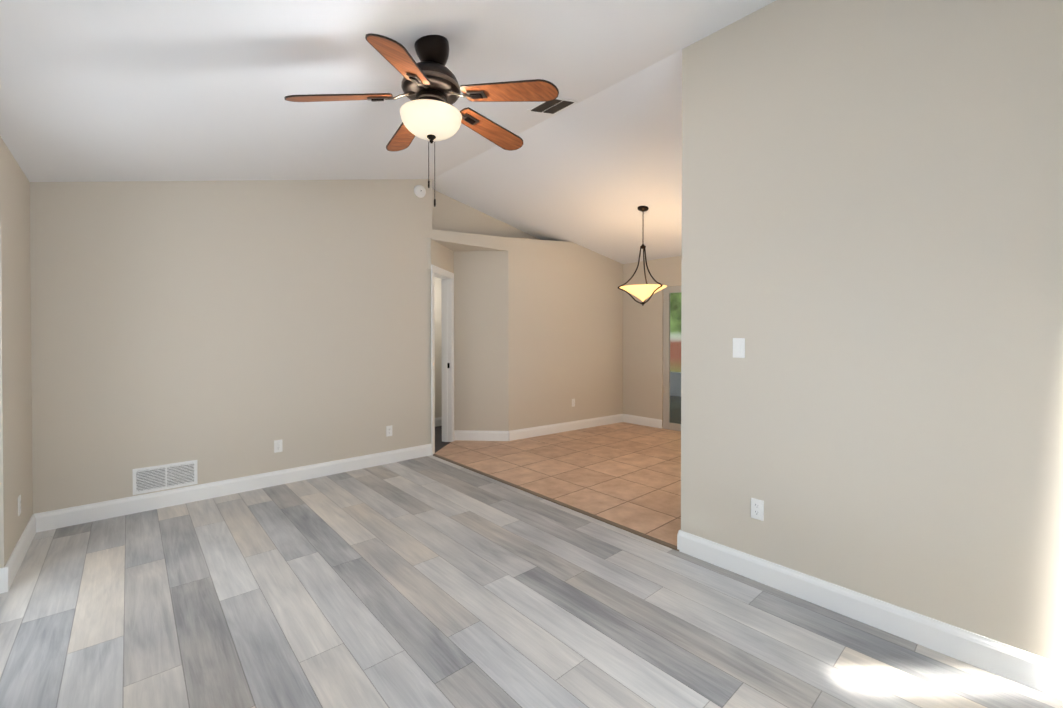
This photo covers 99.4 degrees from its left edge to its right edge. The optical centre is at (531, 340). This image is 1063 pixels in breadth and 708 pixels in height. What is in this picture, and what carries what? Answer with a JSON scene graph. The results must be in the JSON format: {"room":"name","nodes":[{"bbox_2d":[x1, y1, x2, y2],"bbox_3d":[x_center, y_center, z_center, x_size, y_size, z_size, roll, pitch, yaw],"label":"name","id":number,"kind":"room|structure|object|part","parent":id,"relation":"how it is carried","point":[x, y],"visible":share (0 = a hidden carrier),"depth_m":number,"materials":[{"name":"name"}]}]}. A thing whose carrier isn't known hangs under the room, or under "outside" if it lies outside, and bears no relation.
{"room":"empty living room","nodes":[
{"label":"empty living room","id":0,"kind":"room"},
{"bbox_2d":[0,136,35,567],"bbox_3d":[-1.700,0.125,1.047,0.120,2.498,5.840,0,1,-42],"label":"wall","id":1,"kind":"structure","parent":0,"point":[17,246],"depth_m":2.75,"materials":[{"name":"beige paint"}]},
{"bbox_2d":[18,495,20,515],"bbox_3d":[-3.154,1.014,2.779,0.009,0.115,0.070,0,1,-42],"label":"electrical outlet","id":2,"kind":"object","parent":1,"relation":"attached to","point":[19,505],"visible":0.98,"depth_m":2.76,"materials":[{"name":"white plastic"}]},
{"bbox_2d":[32,179,431,512],"bbox_3d":[-2.370,-0.282,4.281,3.137,3.256,0.120,0,1,-42],"label":"wall","id":3,"kind":"structure","parent":0,"point":[210,323],"depth_m":3.93,"materials":[{"name":"beige paint"}]},
{"bbox_2d":[132,460,197,494],"bbox_3d":[-2.972,1.108,3.668,0.410,0.203,0.010,0,1,-42],"label":"air vent","id":4,"kind":"object","parent":3,"relation":"in","point":[161,477],"visible":1,"depth_m":3.66,"materials":[{"name":"white metal"}]},
{"bbox_2d":[274,440,282,452],"bbox_3d":[-2.364,0.985,4.210,0.070,0.115,0.009,0,1,-42],"label":"electrical outlet","id":5,"kind":"object","parent":3,"relation":"attached to","point":[277,445],"visible":1,"depth_m":4.21,"materials":[{"name":"white plastic"}]},
{"bbox_2d":[386,425,391,436],"bbox_3d":[-1.555,0.989,4.934,0.070,0.115,0.009,0,1,-42],"label":"electrical outlet","id":6,"kind":"object","parent":3,"relation":"attached to","point":[388,430],"visible":1,"depth_m":4.93,"materials":[{"name":"white plastic"}]},
{"bbox_2d":[414,185,425,197],"bbox_3d":[-1.269,-1.707,5.148,0.140,0.140,0.037,0,1,-42],"label":"smoke detector","id":7,"kind":"object","parent":3,"relation":"attached to","point":[419,191],"visible":0.96,"depth_m":5.13,"materials":[{"name":"white plastic"}]},
{"bbox_2d":[0,0,775,181],"bbox_3d":[-0.908,-1.546,2.613,3.167,0.878,7.440,0,1,-42],"label":"ceiling slope","id":8,"kind":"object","parent":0,"point":[137,90],"visible":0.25,"depth_m":2.42,"materials":[{"name":"white paint"}]},
{"bbox_2d":[284,33,558,206],"bbox_3d":[-0.502,-1.102,2.329,1.273,0.848,1.278,0,1,-42],"label":"ceiling fan","id":9,"kind":"object","parent":8,"relation":"hanging from","point":[432,89],"visible":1,"depth_m":2.19,"materials":[{"name":"brown wood"}]},
{"bbox_3d":[-0.507,-1.089,2.283,0.306,0.109,0.306,0,1,-42],"label":"lamp shade","id":10,"kind":"part","parent":9,"relation":"part of","materials":[{"name":"beige glass"}]},
{"bbox_2d":[527,97,577,113],"bbox_3d":[0.163,-1.823,3.501,0.292,0.076,0.270,0,1,-42],"label":"air vent register","id":11,"kind":"object","parent":8,"relation":"attached to","point":[557,104],"visible":0.94,"depth_m":3.49,"materials":[{"name":"white metal"}]},
{"bbox_2d":[434,277,441,417],"bbox_3d":[-1.770,-0.325,6.763,2.600,3.300,0.120,0,1,-42],"label":"wall","id":12,"kind":"structure","parent":0,"point":[438,359],"depth_m":6.97,"materials":[{"name":"white paint"}]},
{"bbox_2d":[0,414,1062,699],"bbox_3d":[-0.784,1.294,2.749,9.500,0.132,7.200,0,1,-42],"label":"baseboard","id":13,"kind":"structure","parent":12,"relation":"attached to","point":[1014,664],"depth_m":2.61,"materials":[{"name":"white wood"}]},
{"bbox_2d":[427,238,453,272],"bbox_3d":[-1.161,0.070,5.650,0.120,2.530,0.819,0,1,9],"label":"wall","id":14,"kind":"structure","parent":0,"point":[440,255],"depth_m":5.50,"materials":[{"name":"beige paint"}]},
{"bbox_2d":[431,265,453,455],"bbox_3d":[-1.162,0.224,5.631,0.146,2.222,0.763,0,1,9],"label":"door frame","id":15,"kind":"structure","parent":14,"relation":"attached to","point":[446,277],"depth_m":5.92,"materials":[{"name":"white wood"}]},
{"bbox_2d":[435,426,449,452],"bbox_3d":[-1.313,1.361,6.267,2.600,0.056,1.650,0,1,-42],"label":"floor","id":16,"kind":"structure","parent":0,"point":[439,444],"depth_m":6.03,"materials":[{"name":"grey"}]},
{"bbox_2d":[432,189,622,430],"bbox_3d":[-0.023,-0.302,6.600,3.514,3.256,0.699,0,1,-38],"label":"wall","id":17,"kind":"structure","parent":0,"point":[538,332],"depth_m":6.18,"materials":[{"name":"beige paint"}]},
{"bbox_2d":[0,455,1062,707],"bbox_3d":[-1.543,1.399,1.098,6.167,0.050,5.750,0,1,-42],"label":"floor","id":18,"kind":"structure","parent":0,"point":[430,581],"depth_m":2.21,"materials":[{"name":"grey wood"}]},
{"bbox_2d":[433,454,678,550],"bbox_3d":[-0.097,1.344,4.107,0.045,0.010,3.190,0,1,-42],"label":"threshold strip","id":19,"kind":"object","parent":18,"relation":"on","point":[653,539],"depth_m":3.61,"materials":[{"name":"brown"}]},
{"bbox_2d":[432,50,681,263],"bbox_3d":[1.560,-1.599,4.819,3.453,0.811,7.440,0,1,-42],"label":"ceiling slope","id":20,"kind":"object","parent":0,"point":[594,172],"visible":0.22,"depth_m":4.71,"materials":[{"name":"white paint"}]},
{"bbox_2d":[618,206,666,305],"bbox_3d":[1.298,-0.974,5.207,0.546,1.146,0.559,0,1,-42],"label":"pendant light","id":21,"kind":"object","parent":20,"relation":"hanging from","point":[643,292],"visible":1,"depth_m":5.15,"materials":[{"name":"beige glass"}]},
{"bbox_2d":[435,422,680,545],"bbox_3d":[1.886,1.370,4.479,3.453,0.050,6.220,0,1,-42],"label":"floor","id":22,"kind":"structure","parent":0,"point":[625,474],"depth_m":4.74,"materials":[{"name":"beige tile"}]},
{"bbox_2d":[623,256,681,428],"bbox_3d":[2.452,0.034,6.335,0.120,2.589,3.370,0,1,-42],"label":"wall","id":23,"kind":"structure","parent":0,"point":[642,361],"depth_m":7.01,"materials":[{"name":"beige paint"}]},
{"bbox_2d":[663,286,680,430],"bbox_3d":[2.625,0.265,6.143,0.080,2.130,1.830,0,1,-42],"label":"door","id":24,"kind":"structure","parent":23,"relation":"in","point":[667,423],"depth_m":6.75,"materials":[{"name":"silver metal"}]},
{"bbox_2d":[670,371,680,423],"bbox_3d":[2.748,0.037,8.780,3.580,2.660,12.000,0,1,-42],"label":"patio","id":25,"kind":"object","parent":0,"point":[677,403],"depth_m":10.30,"materials":[{"name":"grey concrete"}]},
{"bbox_2d":[681,40,699,536],"bbox_3d":[2.248,-0.279,3.970,3.333,3.256,0.120,0,1,-42],"label":"wall","id":26,"kind":"structure","parent":0,"point":[690,287],"depth_m":2.86,"materials":[{"name":"beige paint"}]},
{"bbox_2d":[700,0,1062,663],"bbox_3d":[1.897,-0.262,1.953,0.120,3.256,2.400,0,1,-42],"label":"wall","id":27,"kind":"structure","parent":0,"point":[872,232],"depth_m":2.10,"materials":[{"name":"beige paint"}]},
{"bbox_2d":[733,338,744,357],"bbox_3d":[1.206,0.043,2.628,0.012,0.115,0.070,0,1,-42],"label":"light switch","id":28,"kind":"object","parent":27,"relation":"attached to","point":[738,347],"visible":1,"depth_m":2.62,"materials":[{"name":"white plastic"}]},
{"bbox_2d":[751,498,763,520],"bbox_3d":[1.279,0.956,2.557,0.009,0.115,0.070,0,1,-42],"label":"electrical outlet","id":29,"kind":"object","parent":27,"relation":"attached to","point":[757,508],"visible":1,"depth_m":2.55,"materials":[{"name":"white plastic"}]},
{"label":"outside","id":30,"kind":"structure","parent":0,"visible":0},
{"bbox_2d":[670,292,680,371],"bbox_3d":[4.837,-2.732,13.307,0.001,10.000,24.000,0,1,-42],"label":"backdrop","id":31,"kind":"structure","parent":30,"point":[673,357],"depth_m":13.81,"materials":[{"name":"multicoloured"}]}
]}

